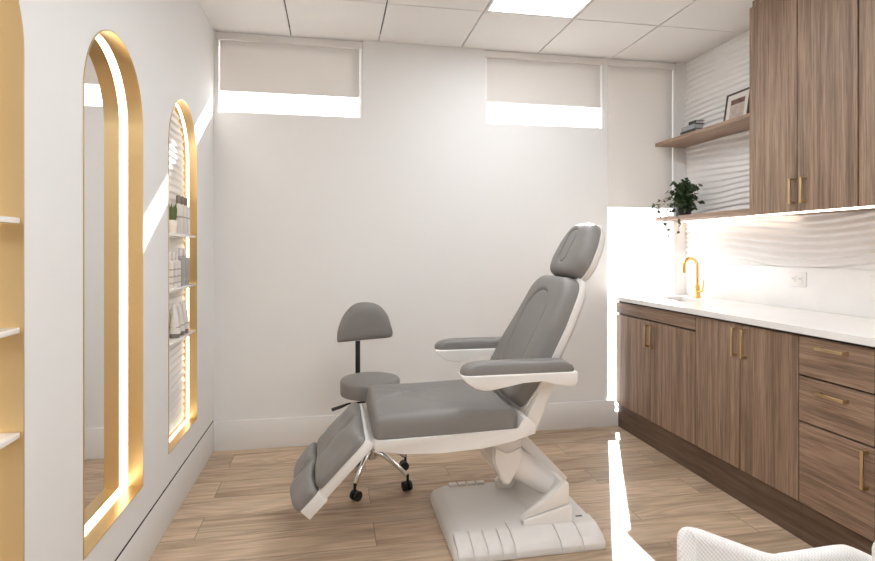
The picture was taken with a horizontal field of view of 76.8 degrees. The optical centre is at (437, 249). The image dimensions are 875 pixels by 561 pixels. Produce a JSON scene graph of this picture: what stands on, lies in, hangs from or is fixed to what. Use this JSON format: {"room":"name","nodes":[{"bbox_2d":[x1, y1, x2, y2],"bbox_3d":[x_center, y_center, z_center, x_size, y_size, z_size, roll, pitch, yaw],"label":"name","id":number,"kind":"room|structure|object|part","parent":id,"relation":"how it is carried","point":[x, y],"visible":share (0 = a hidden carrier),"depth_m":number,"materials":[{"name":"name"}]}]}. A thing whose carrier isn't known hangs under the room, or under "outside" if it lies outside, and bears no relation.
{"room":"beauty treatment room","nodes":[
{"label":"beauty treatment room","id":0,"kind":"room"},
{"bbox_2d":[19,0,213,560],"bbox_3d":[-0.971,-0.057,0.978,0.090,2.654,5.181,0,0,-11],"label":"wall","id":1,"kind":"structure","parent":0,"point":[169,44],"depth_m":1.61,"materials":[{"name":"white paint"}]},
{"bbox_2d":[0,0,23,560],"bbox_3d":[-0.974,0.095,1.057,0.073,1.653,0.518,0,0,-11],"label":"display niche","id":2,"kind":"object","parent":1,"relation":"attached to","point":[11,24],"visible":1,"depth_m":1.31,"materials":[{"name":"gold metal"}]},
{"bbox_2d":[0,432,19,448],"bbox_3d":[-0.971,0.442,1.057,0.053,0.014,0.510,0,0,-11],"label":"shelf","id":3,"kind":"object","parent":2,"relation":"attached to","point":[6,438],"depth_m":1.29,"materials":[{"name":"white plastic"}]},
{"bbox_2d":[0,327,19,337],"bbox_3d":[-0.971,0.193,1.057,0.053,0.014,0.510,0,0,-11],"label":"shelf","id":4,"kind":"object","parent":2,"relation":"attached to","point":[5,332],"depth_m":1.29,"materials":[{"name":"white plastic"}]},
{"bbox_2d":[0,216,19,222],"bbox_3d":[-0.971,-0.068,1.057,0.053,0.014,0.510,0,0,-11],"label":"shelf","id":5,"kind":"object","parent":2,"relation":"attached to","point":[3,219],"depth_m":1.27,"materials":[{"name":"white plastic"}]},
{"bbox_2d":[83,29,142,559],"bbox_3d":[-1.129,0.094,1.880,0.073,1.652,0.518,0,0,-11],"label":"arched mirror","id":6,"kind":"object","parent":1,"relation":"attached to","point":[112,102],"visible":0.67,"depth_m":2.00,"materials":[{"name":"gold metal"}]},
{"bbox_2d":[115,421,212,560],"bbox_3d":[-0.971,1.152,0.992,0.085,0.196,4.910,0,0,-11],"label":"baseboard","id":7,"kind":"structure","parent":1,"relation":"attached to","point":[144,541],"depth_m":2.46,"materials":[{"name":"white paint"}]},
{"bbox_2d":[168,99,196,453],"bbox_3d":[-1.289,0.095,2.725,0.073,1.653,0.522,0,0,-11],"label":"display niche","id":8,"kind":"object","parent":1,"relation":"attached to","point":[182,147],"visible":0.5,"depth_m":2.91,"materials":[{"name":"gold metal"}]},
{"bbox_2d":[169,252,173,288],"bbox_3d":[-1.270,0.101,2.610,0.043,0.170,0.043,0,0,-11],"label":"bottle","id":9,"kind":"object","parent":8,"relation":"on","point":[171,263],"visible":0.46,"depth_m":2.60,"materials":[{"name":"white plastic"}]},
{"bbox_2d":[169,203,177,232],"bbox_3d":[-1.281,-0.152,2.664,0.049,0.154,0.049,0,0,-11],"label":"potted succulent","id":10,"kind":"object","parent":8,"relation":"on","point":[173,222],"visible":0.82,"depth_m":2.65,"materials":[{"name":"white ceramic"}]},
{"bbox_2d":[171,252,177,287],"bbox_3d":[-1.282,0.101,2.674,0.043,0.170,0.043,0,0,-11],"label":"bottle","id":11,"kind":"object","parent":8,"relation":"on","point":[172,253],"visible":0.5,"depth_m":2.67,"materials":[{"name":"white plastic"}]},
{"bbox_2d":[169,304,180,337],"bbox_3d":[-1.289,0.352,2.708,0.053,0.165,0.053,0,0,33],"label":"tube","id":12,"kind":"object","parent":8,"relation":"on","point":[174,328],"visible":0.99,"depth_m":2.69,"materials":[{"name":"white plastic"}]},
{"bbox_3d":[-1.316,0.096,2.720,0.012,1.650,0.516,0,0,-11],"label":"panel","id":13,"kind":"part","parent":8,"relation":"part of","materials":[{"name":"white paint"}]},
{"bbox_2d":[175,252,180,286],"bbox_3d":[-1.294,0.101,2.733,0.043,0.170,0.043,0,0,-11],"label":"bottle","id":14,"kind":"object","parent":8,"relation":"on","point":[176,253],"visible":0.4,"depth_m":2.73,"materials":[{"name":"white plastic"}]},
{"bbox_2d":[173,195,183,233],"bbox_3d":[-1.300,-0.172,2.769,0.048,0.195,0.048,0,0,-11],"label":"bottle","id":15,"kind":"object","parent":8,"relation":"on","point":[180,216],"visible":0.77,"depth_m":2.75,"materials":[{"name":"white plastic"}]},
{"bbox_2d":[177,302,184,335],"bbox_3d":[-1.305,0.352,2.792,0.053,0.165,0.053,0,0,33],"label":"tube","id":16,"kind":"object","parent":8,"relation":"on","point":[179,306],"visible":0.51,"depth_m":2.78,"materials":[{"name":"white plastic"}]},
{"bbox_2d":[178,248,185,285],"bbox_3d":[-1.307,0.091,2.806,0.049,0.190,0.049,0,0,-11],"label":"bottle","id":17,"kind":"object","parent":8,"relation":"on","point":[181,258],"visible":0.72,"depth_m":2.80,"materials":[{"name":"grey plastic"}]},
{"bbox_2d":[169,330,195,347],"bbox_3d":[-1.286,0.442,2.726,0.053,0.014,0.514,0,0,-11],"label":"shelf","id":18,"kind":"object","parent":8,"relation":"attached to","point":[172,341],"depth_m":2.71,"materials":[{"name":"white plastic"}]},
{"bbox_2d":[169,284,195,292],"bbox_3d":[-1.286,0.193,2.726,0.053,0.014,0.514,0,0,-11],"label":"shelf","id":19,"kind":"object","parent":8,"relation":"attached to","point":[191,286],"depth_m":2.81,"materials":[{"name":"white plastic"}]},
{"bbox_2d":[169,233,195,237],"bbox_3d":[-1.286,-0.068,2.726,0.053,0.014,0.514,0,0,-11],"label":"shelf","id":20,"kind":"object","parent":8,"relation":"attached to","point":[171,235],"depth_m":2.76,"materials":[{"name":"white plastic"}]},
{"bbox_2d":[180,196,186,233],"bbox_3d":[-1.313,-0.172,2.836,0.048,0.195,0.048,0,0,-11],"label":"bottle","id":21,"kind":"object","parent":8,"relation":"on","point":[181,197],"visible":0.48,"depth_m":2.83,"materials":[{"name":"white plastic"}]},
{"bbox_2d":[182,248,188,284],"bbox_3d":[-1.321,0.091,2.880,0.049,0.190,0.049,0,0,-11],"label":"bottle","id":22,"kind":"object","parent":8,"relation":"on","point":[184,249],"visible":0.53,"depth_m":2.87,"materials":[{"name":"grey plastic"}]},
{"bbox_2d":[182,300,189,332],"bbox_3d":[-1.320,0.352,2.875,0.053,0.165,0.053,0,0,33],"label":"tube","id":23,"kind":"object","parent":8,"relation":"on","point":[184,307],"visible":0.52,"depth_m":2.86,"materials":[{"name":"white plastic"}]},
{"bbox_2d":[184,198,189,234],"bbox_3d":[-1.326,-0.172,2.903,0.048,0.195,0.048,0,0,-11],"label":"bottle","id":24,"kind":"object","parent":8,"relation":"on","point":[185,199],"visible":0.44,"depth_m":2.89,"materials":[{"name":"white plastic"}]},
{"bbox_2d":[169,220,177,232],"bbox_3d":[-1.281,-0.107,2.664,0.049,0.065,0.049,0,0,-11],"label":"pot","id":25,"kind":"object","parent":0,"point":[173,224],"depth_m":2.65,"materials":[{"name":"white ceramic"}]},
{"bbox_2d":[213,29,686,424],"bbox_3d":[0.204,-0.067,3.774,3.656,2.674,0.120,0,0,-11],"label":"wall","id":26,"kind":"structure","parent":0,"point":[426,211],"depth_m":3.62,"materials":[{"name":"white paint"}]},
{"bbox_2d":[216,32,362,117],"bbox_3d":[-0.934,-1.098,3.525,0.902,0.496,0.048,0,0,-11],"label":"roller blind","id":27,"kind":"object","parent":26,"relation":"attached to","point":[252,63],"visible":1,"depth_m":3.51,"materials":[{"name":"white fabric"}]},
{"bbox_2d":[220,91,359,117],"bbox_3d":[-0.946,-1.102,3.593,0.903,0.504,0.040,0,0,-11],"label":"window","id":28,"kind":"structure","parent":26,"relation":"in","point":[221,92],"depth_m":3.54,"materials":[{"name":"white"}]},
{"bbox_2d":[213,400,614,451],"bbox_3d":[-0.064,1.158,3.656,2.682,0.184,0.012,0,0,-11],"label":"baseboard","id":29,"kind":"structure","parent":26,"relation":"attached to","point":[233,435],"depth_m":3.50,"materials":[{"name":"white paint"}]},
{"bbox_2d":[487,108,598,127],"bbox_3d":[0.732,-1.102,3.909,0.874,0.504,0.040,0,0,-11],"label":"window","id":30,"kind":"structure","parent":26,"relation":"in","point":[596,110],"depth_m":3.97,"materials":[{"name":"white"}]},
{"bbox_2d":[485,50,603,128],"bbox_3d":[0.744,-1.098,3.841,0.873,0.496,0.048,0,0,-11],"label":"roller blind","id":31,"kind":"object","parent":26,"relation":"attached to","point":[510,77],"visible":0.95,"depth_m":3.83,"materials":[{"name":"white fabric"}]},
{"bbox_2d":[615,208,669,407],"bbox_3d":[1.441,-0.102,4.043,0.550,2.504,0.040,0,0,-11],"label":"window","id":32,"kind":"structure","parent":26,"relation":"in","point":[666,238],"depth_m":4.07,"materials":[{"name":"white"}]},
{"bbox_2d":[606,59,675,399],"bbox_3d":[1.454,-0.098,3.975,0.549,2.496,0.048,0,0,-11],"label":"roller blind","id":33,"kind":"object","parent":32,"relation":"attached to","point":[640,95],"visible":0.77,"depth_m":3.96,"materials":[{"name":"white fabric"}]},
{"bbox_2d":[197,0,753,62],"bbox_3d":[0.669,-1.414,1.307,3.656,0.120,5.221,0,0,-11],"label":"ceiling","id":34,"kind":"structure","parent":0,"point":[681,31],"depth_m":3.33,"materials":[{"name":"white tile"}]},
{"bbox_2d":[485,0,591,18],"bbox_3d":[0.585,-1.363,2.926,0.535,0.022,0.538,0,0,-11],"label":"recessed light","id":35,"kind":"object","parent":34,"relation":"in","point":[570,9],"visible":0.97,"depth_m":3.10,"materials":[{"name":"white paint"}]},
{"bbox_2d":[149,425,813,560],"bbox_3d":[0.669,1.280,1.307,3.656,0.060,5.221,0,0,-11],"label":"floor","id":36,"kind":"structure","parent":0,"point":[239,507],"depth_m":2.65,"materials":[{"name":"brown wood"}]},
{"bbox_2d":[331,301,412,501],"bbox_3d":[-0.380,0.772,2.970,0.484,0.954,0.498,0,0,-11],"label":"stool","id":37,"kind":"object","parent":36,"relation":"on","point":[362,320],"visible":0.86,"depth_m":3.06,"materials":[{"name":"grey leather"}]},
{"bbox_3d":[-0.467,0.824,2.901,0.185,0.033,0.018,0,0,-28],"label":"lever","id":38,"kind":"part","parent":37,"relation":"part of","materials":[{"name":"black plastic"}]},
{"bbox_3d":[-0.452,0.627,3.127,0.027,0.355,0.013,0,0,-11],"label":"post","id":39,"kind":"part","parent":37,"relation":"part of","materials":[{"name":"black plastic"}]},
{"bbox_3d":[-0.383,1.123,2.844,0.036,0.113,0.220,0,0,10],"label":"leg","id":40,"kind":"part","parent":37,"relation":"part of","materials":[{"name":"silver metal"}]},
{"bbox_3d":[-0.406,0.410,3.102,0.312,0.220,0.047,0,0,-11],"label":"backrest","id":41,"kind":"part","parent":37,"relation":"part of","materials":[{"name":"grey leather"}]},
{"bbox_3d":[-0.362,0.734,2.969,0.320,0.086,0.320,0,0,-11],"label":"seat","id":42,"kind":"part","parent":37,"relation":"part of","materials":[{"name":"grey leather"}]},
{"bbox_3d":[-0.253,1.123,2.908,0.180,0.113,0.161,0,0,-11],"label":"leg","id":43,"kind":"part","parent":37,"relation":"part of","materials":[{"name":"silver metal"}]},
{"bbox_2d":[290,223,605,560],"bbox_3d":[0.071,0.564,2.529,1.432,1.371,0.692,0,0,-11],"label":"chair","id":44,"kind":"object","parent":36,"relation":"on","point":[528,510],"visible":1,"depth_m":2.37,"materials":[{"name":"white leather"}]},
{"bbox_2d":[290,442,318,511],"bbox_3d":[-0.572,0.979,2.406,0.122,0.124,0.537,0,0,-11],"label":"cushion","id":45,"kind":"object","parent":44,"relation":"on","point":[304,488],"depth_m":2.21,"materials":[{"name":"grey leather"}]},
{"bbox_3d":[-0.529,1.000,2.414,0.102,0.103,0.544,0,0,-11],"label":"foot frame","id":46,"kind":"part","parent":44,"relation":"part of","materials":[{"name":"white plastic"}]},
{"bbox_2d":[315,402,364,488],"bbox_3d":[-0.433,0.841,2.432,0.201,0.206,0.540,0,0,-11],"label":"cushion","id":47,"kind":"object","parent":44,"relation":"on","point":[341,447],"depth_m":2.23,"materials":[{"name":"grey leather"}]},
{"bbox_2d":[366,379,516,439],"bbox_3d":[-0.009,0.702,2.514,0.599,0.118,0.551,0,0,-11],"label":"seat cushion","id":48,"kind":"object","parent":44,"relation":"on","point":[450,409],"depth_m":2.29,"materials":[{"name":"grey leather"}]},
{"bbox_3d":[0.029,0.763,2.522,0.672,0.126,0.565,0,0,-11],"label":"seat frame","id":49,"kind":"part","parent":44,"relation":"part of","materials":[{"name":"white plastic"}]},
{"bbox_3d":[0.102,1.209,2.241,0.058,0.072,0.114,0,0,-11],"label":"panel","id":50,"kind":"part","parent":44,"relation":"part of","materials":[{"name":"white plastic"}]},
{"bbox_3d":[0.226,0.540,2.862,0.494,0.064,0.094,0,0,-11],"label":"armrest","id":51,"kind":"part","parent":44,"relation":"part of","materials":[{"name":"white plastic"}]},
{"bbox_3d":[0.163,1.209,2.252,0.054,0.072,0.114,0,0,-11],"label":"panel","id":52,"kind":"part","parent":44,"relation":"part of","materials":[{"name":"white plastic"}]},
{"bbox_3d":[0.222,1.209,2.263,0.055,0.072,0.114,0,0,-11],"label":"panel","id":53,"kind":"part","parent":44,"relation":"part of","materials":[{"name":"white plastic"}]},
{"bbox_3d":[0.279,1.209,2.274,0.048,0.072,0.114,0,0,-11],"label":"panel","id":54,"kind":"part","parent":44,"relation":"part of","materials":[{"name":"white plastic"}]},
{"bbox_3d":[0.333,0.540,2.291,0.494,0.064,0.094,0,0,-11],"label":"armrest","id":55,"kind":"part","parent":44,"relation":"part of","materials":[{"name":"white plastic"}]},
{"bbox_3d":[0.397,1.005,2.580,0.336,0.284,0.270,0,0,-11],"label":"lift arm","id":56,"kind":"part","parent":44,"relation":"part of","materials":[{"name":"white plastic"}]},
{"bbox_3d":[0.397,1.209,2.319,0.190,0.072,0.159,0,0,-11],"label":"panel","id":57,"kind":"part","parent":44,"relation":"part of","materials":[{"name":"white plastic"}]},
{"bbox_2d":[490,275,578,406],"bbox_3d":[0.444,0.411,2.638,0.336,0.567,0.541,0,0,-11],"label":"cushion","id":58,"kind":"object","parent":44,"relation":"on","point":[543,325],"depth_m":2.44,"materials":[{"name":"grey leather"}]},
{"bbox_3d":[0.461,1.079,2.379,0.213,0.138,0.035,0,0,-11],"label":"yoke plate","id":59,"kind":"part","parent":44,"relation":"part of","materials":[{"name":"white plastic"}]},
{"bbox_3d":[0.541,1.209,2.346,0.090,0.072,0.159,0,0,-11],"label":"panel","id":60,"kind":"part","parent":44,"relation":"part of","materials":[{"name":"white plastic"}]},
{"bbox_2d":[550,223,600,278],"bbox_3d":[0.663,0.011,2.643,0.177,0.265,0.331,0,0,-11],"label":"cushion","id":61,"kind":"object","parent":44,"relation":"on","point":[578,255],"depth_m":2.53,"materials":[{"name":"grey leather"}]},
{"bbox_3d":[0.638,1.209,2.365,0.096,0.072,0.159,0,0,-11],"label":"panel","id":62,"kind":"part","parent":44,"relation":"part of","materials":[{"name":"white plastic"}]},
{"bbox_2d":[617,301,698,474],"bbox_3d":[1.605,0.805,3.522,0.593,0.890,0.866,0,0,-11],"label":"base cabinet","id":63,"kind":"object","parent":36,"relation":"on","point":[656,347],"visible":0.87,"depth_m":3.38,"materials":[{"name":"brown wood"}]},
{"bbox_3d":[1.312,0.770,3.690,0.019,0.626,0.422,0,0,-11],"label":"door","id":64,"kind":"part","parent":63,"relation":"part of","materials":[{"name":"brown wood"}]},
{"bbox_3d":[1.323,0.549,3.498,0.031,0.138,0.012,0,0,-11],"label":"handle","id":65,"kind":"part","parent":63,"relation":"part of","materials":[{"name":"gold metal"}]},
{"bbox_3d":[1.334,0.549,3.440,0.031,0.138,0.012,0,0,-11],"label":"handle","id":66,"kind":"part","parent":63,"relation":"part of","materials":[{"name":"gold metal"}]},
{"bbox_3d":[1.352,0.409,3.474,0.019,0.074,0.862,0,0,-11],"label":"false drawer","id":67,"kind":"part","parent":63,"relation":"part of","materials":[{"name":"brown wood"}]},
{"bbox_3d":[1.392,0.770,3.264,0.019,0.626,0.435,0,0,-11],"label":"door","id":68,"kind":"part","parent":63,"relation":"part of","materials":[{"name":"brown wood"}]},
{"bbox_2d":[613,294,874,346],"bbox_3d":[1.772,0.344,2.680,0.579,0.029,2.610,0,0,-11],"label":"countertop","id":69,"kind":"structure","parent":63,"relation":"on","point":[846,328],"depth_m":2.72,"materials":[{"name":"white stone"}]},
{"bbox_2d":[682,257,704,297],"bbox_3d":[1.717,0.191,3.720,0.137,0.278,0.075,0,0,12],"label":"faucet","id":70,"kind":"object","parent":69,"relation":"on","point":[697,291],"visible":1,"depth_m":3.71,"materials":[{"name":"gold metal"}]},
{"bbox_3d":[1.703,0.148,3.715,0.120,0.193,0.021,0,0,-11],"label":"spout","id":71,"kind":"part","parent":70,"relation":"part of","materials":[{"name":"gold metal"}]},
{"bbox_3d":[1.762,0.249,3.689,0.018,0.089,0.045,0,0,-20],"label":"lever","id":72,"kind":"part","parent":70,"relation":"part of","materials":[{"name":"gold metal"}]},
{"bbox_2d":[696,315,801,538],"bbox_3d":[1.749,0.805,2.758,0.593,0.890,0.685,0,0,-11],"label":"base cabinet","id":73,"kind":"object","parent":36,"relation":"on","point":[747,375],"visible":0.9,"depth_m":2.64,"materials":[{"name":"brown wood"}]},
{"bbox_3d":[1.464,0.728,2.881,0.019,0.711,0.334,0,0,-11],"label":"door","id":74,"kind":"part","parent":73,"relation":"part of","materials":[{"name":"brown wood"}]},
{"bbox_3d":[1.467,0.459,2.734,0.031,0.140,0.012,0,0,-11],"label":"handle","id":75,"kind":"part","parent":73,"relation":"part of","materials":[{"name":"gold metal"}]},
{"bbox_3d":[1.479,0.459,2.672,0.031,0.140,0.012,0,0,-11],"label":"handle","id":76,"kind":"part","parent":73,"relation":"part of","materials":[{"name":"gold metal"}]},
{"bbox_3d":[1.528,0.728,2.544,0.019,0.711,0.342,0,0,-11],"label":"door","id":77,"kind":"part","parent":73,"relation":"part of","materials":[{"name":"brown wood"}]},
{"bbox_2d":[677,527,874,560],"bbox_3d":[0.889,0.880,1.020,0.566,0.740,0.687,0,0,-11],"label":"armchair","id":78,"kind":"object","parent":36,"relation":"on","point":[693,544],"visible":1,"depth_m":1.27,"materials":[{"name":"white fabric"}]},
{"bbox_2d":[799,334,874,555],"bbox_3d":[1.844,0.805,2.253,0.593,0.890,0.340,0,0,-11],"label":"base cabinet","id":79,"kind":"object","parent":36,"relation":"on","point":[837,379],"visible":0.98,"depth_m":2.20,"materials":[{"name":"brown wood"}]},
{"bbox_3d":[1.568,0.592,2.199,0.031,0.012,0.129,0,0,-11],"label":"handle","id":80,"kind":"part","parent":79,"relation":"part of","materials":[{"name":"gold metal"}]},
{"bbox_3d":[1.568,0.406,2.201,0.031,0.012,0.129,0,0,-11],"label":"handle","id":81,"kind":"part","parent":79,"relation":"part of","materials":[{"name":"gold metal"}]},
{"bbox_3d":[1.591,0.637,2.206,0.019,0.189,0.336,0,0,-11],"label":"drawer","id":82,"kind":"part","parent":79,"relation":"part of","materials":[{"name":"brown wood"}]},
{"bbox_3d":[1.591,0.454,2.206,0.019,0.162,0.336,0,0,-11],"label":"drawer","id":83,"kind":"part","parent":79,"relation":"part of","materials":[{"name":"brown wood"}]},
{"bbox_3d":[1.591,0.911,2.206,0.019,0.344,0.336,0,0,-11],"label":"door","id":84,"kind":"part","parent":79,"relation":"part of","materials":[{"name":"brown wood"}]},
{"bbox_3d":[1.594,0.826,2.062,0.031,0.143,0.012,0,0,-11],"label":"handle","id":85,"kind":"part","parent":79,"relation":"part of","materials":[{"name":"gold metal"}]},
{"bbox_3d":[2.322,-0.067,1.598,0.100,2.674,5.181,0,0,-11],"label":"wall","id":86,"kind":"structure","parent":0,"visible":0},
{"bbox_2d":[685,30,874,269],"bbox_3d":[2.054,-0.627,2.682,0.020,1.452,2.710,0,0,-11],"label":"wall panel","id":87,"kind":"object","parent":86,"relation":"attached to","point":[844,240],"visible":0.41,"depth_m":3.50,"materials":[{"name":"white paint"}]},
{"bbox_2d":[655,113,748,147],"bbox_3d":[1.775,-0.747,3.500,0.241,0.023,0.996,0,0,-11],"label":"floating shelf","id":88,"kind":"object","parent":87,"relation":"attached to","point":[738,124],"visible":0.58,"depth_m":3.52,"materials":[{"name":"brown wood"}]},
{"bbox_2d":[680,128,700,134],"bbox_3d":[1.714,-0.777,3.704,0.080,0.036,0.155,0,0,-11],"label":"book","id":89,"kind":"object","parent":88,"relation":"on","point":[693,129],"visible":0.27,"depth_m":3.68,"materials":[{"name":"grey paper"}]},
{"bbox_2d":[681,124,703,131],"bbox_3d":[1.713,-0.811,3.706,0.070,0.030,0.140,0,0,-11],"label":"book","id":90,"kind":"object","parent":89,"relation":"on","point":[692,126],"visible":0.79,"depth_m":3.66,"materials":[{"name":"grey paper"}]},
{"bbox_2d":[689,120,704,124],"bbox_3d":[1.722,-0.838,3.670,0.065,0.024,0.075,0,0,-11],"label":"book","id":91,"kind":"object","parent":90,"relation":"on","point":[694,121],"visible":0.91,"depth_m":3.64,"materials":[{"name":"grey paper"}]},
{"bbox_2d":[723,87,748,120],"bbox_3d":[1.867,-0.872,3.438,0.051,0.226,0.210,0,0,-11],"label":"picture frame","id":92,"kind":"object","parent":88,"relation":"on","point":[737,103],"visible":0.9,"depth_m":3.44,"materials":[{"name":"brown"}]},
{"bbox_2d":[729,95,745,118],"bbox_3d":[1.865,-0.869,3.438,0.025,0.148,0.126,0,0,-11],"label":"print","id":93,"kind":"object","parent":92,"relation":"attached to","point":[737,103],"depth_m":3.44},
{"bbox_2d":[655,209,772,221],"bbox_3d":[1.775,-0.209,3.500,0.241,0.033,0.996,0,0,-11],"label":"floating shelf","id":94,"kind":"object","parent":87,"relation":"attached to","point":[741,213],"visible":0.59,"depth_m":3.49,"materials":[{"name":"brown wood"}]},
{"bbox_2d":[652,177,704,236],"bbox_3d":[1.678,-0.287,3.798,0.296,0.408,0.295,0,0,-11],"label":"ivy","id":95,"kind":"object","parent":94,"relation":"on","point":[683,204],"visible":1,"depth_m":3.75,"materials":[{"name":"green plant"}]},
{"bbox_2d":[675,201,691,214],"bbox_3d":[1.689,-0.276,3.793,0.120,0.100,0.120,0,0,-11],"label":"pot","id":96,"kind":"object","parent":94,"relation":"on","point":[688,209],"depth_m":3.74,"materials":[{"name":"black ceramic"}]},
{"bbox_2d":[749,0,874,216],"bbox_3d":[1.875,-0.755,2.691,0.342,1.160,0.628,0,0,-11],"label":"upper cabinet","id":97,"kind":"object","parent":87,"relation":"attached to","point":[804,54],"visible":0.99,"depth_m":2.63,"materials":[{"name":"brown wood"}]},
{"bbox_3d":[1.716,-0.739,2.822,0.019,1.113,0.308,0,0,-11],"label":"door","id":98,"kind":"part","parent":97,"relation":"part of","materials":[{"name":"brown wood"}]},
{"bbox_3d":[1.718,-0.281,2.682,0.031,0.122,0.012,0,0,-11],"label":"handle","id":99,"kind":"part","parent":97,"relation":"part of","materials":[{"name":"gold metal"}]},
{"bbox_3d":[1.731,-0.281,2.616,0.031,0.122,0.012,0,0,-11],"label":"handle","id":100,"kind":"part","parent":97,"relation":"part of","materials":[{"name":"gold metal"}]},
{"bbox_3d":[1.775,-0.739,2.513,0.019,1.113,0.309,0,0,-11],"label":"door","id":101,"kind":"part","parent":97,"relation":"part of","materials":[{"name":"brown wood"}]},
{"bbox_2d":[859,0,874,207],"bbox_3d":[1.992,-0.755,2.072,0.342,1.160,0.627,0,0,-11],"label":"upper cabinet","id":102,"kind":"object","parent":87,"relation":"attached to","point":[866,7],"visible":1,"depth_m":2.32,"materials":[{"name":"brown wood"}]},
{"bbox_2d":[686,263,874,318],"bbox_3d":[2.060,0.215,2.683,0.012,0.230,2.710,0,0,-11],"label":"backsplash","id":103,"kind":"structure","parent":86,"relation":"attached to","point":[828,290],"depth_m":3.11,"materials":[{"name":"white tile"}]},
{"bbox_2d":[789,271,806,286],"bbox_3d":[1.982,0.166,3.042,0.009,0.082,0.116,0,0,-11],"label":"wall outlet","id":104,"kind":"object","parent":103,"relation":"attached to","point":[797,279],"visible":1,"depth_m":3.03,"materials":[{"name":"white plastic"}]},
{"bbox_2d":[791,276,795,281],"bbox_3d":[1.975,0.166,3.064,0.004,0.034,0.034,0,0,-11],"label":"socket","id":105,"kind":"object","parent":104,"relation":"attached to","point":[793,278],"depth_m":3.06,"materials":[{"name":"grey plastic"}]},
{"bbox_2d":[798,276,802,282],"bbox_3d":[1.984,0.166,3.019,0.004,0.034,0.034,0,0,-11],"label":"socket","id":106,"kind":"object","parent":104,"relation":"attached to","point":[800,278],"depth_m":3.02,"materials":[{"name":"grey plastic"}]}
]}

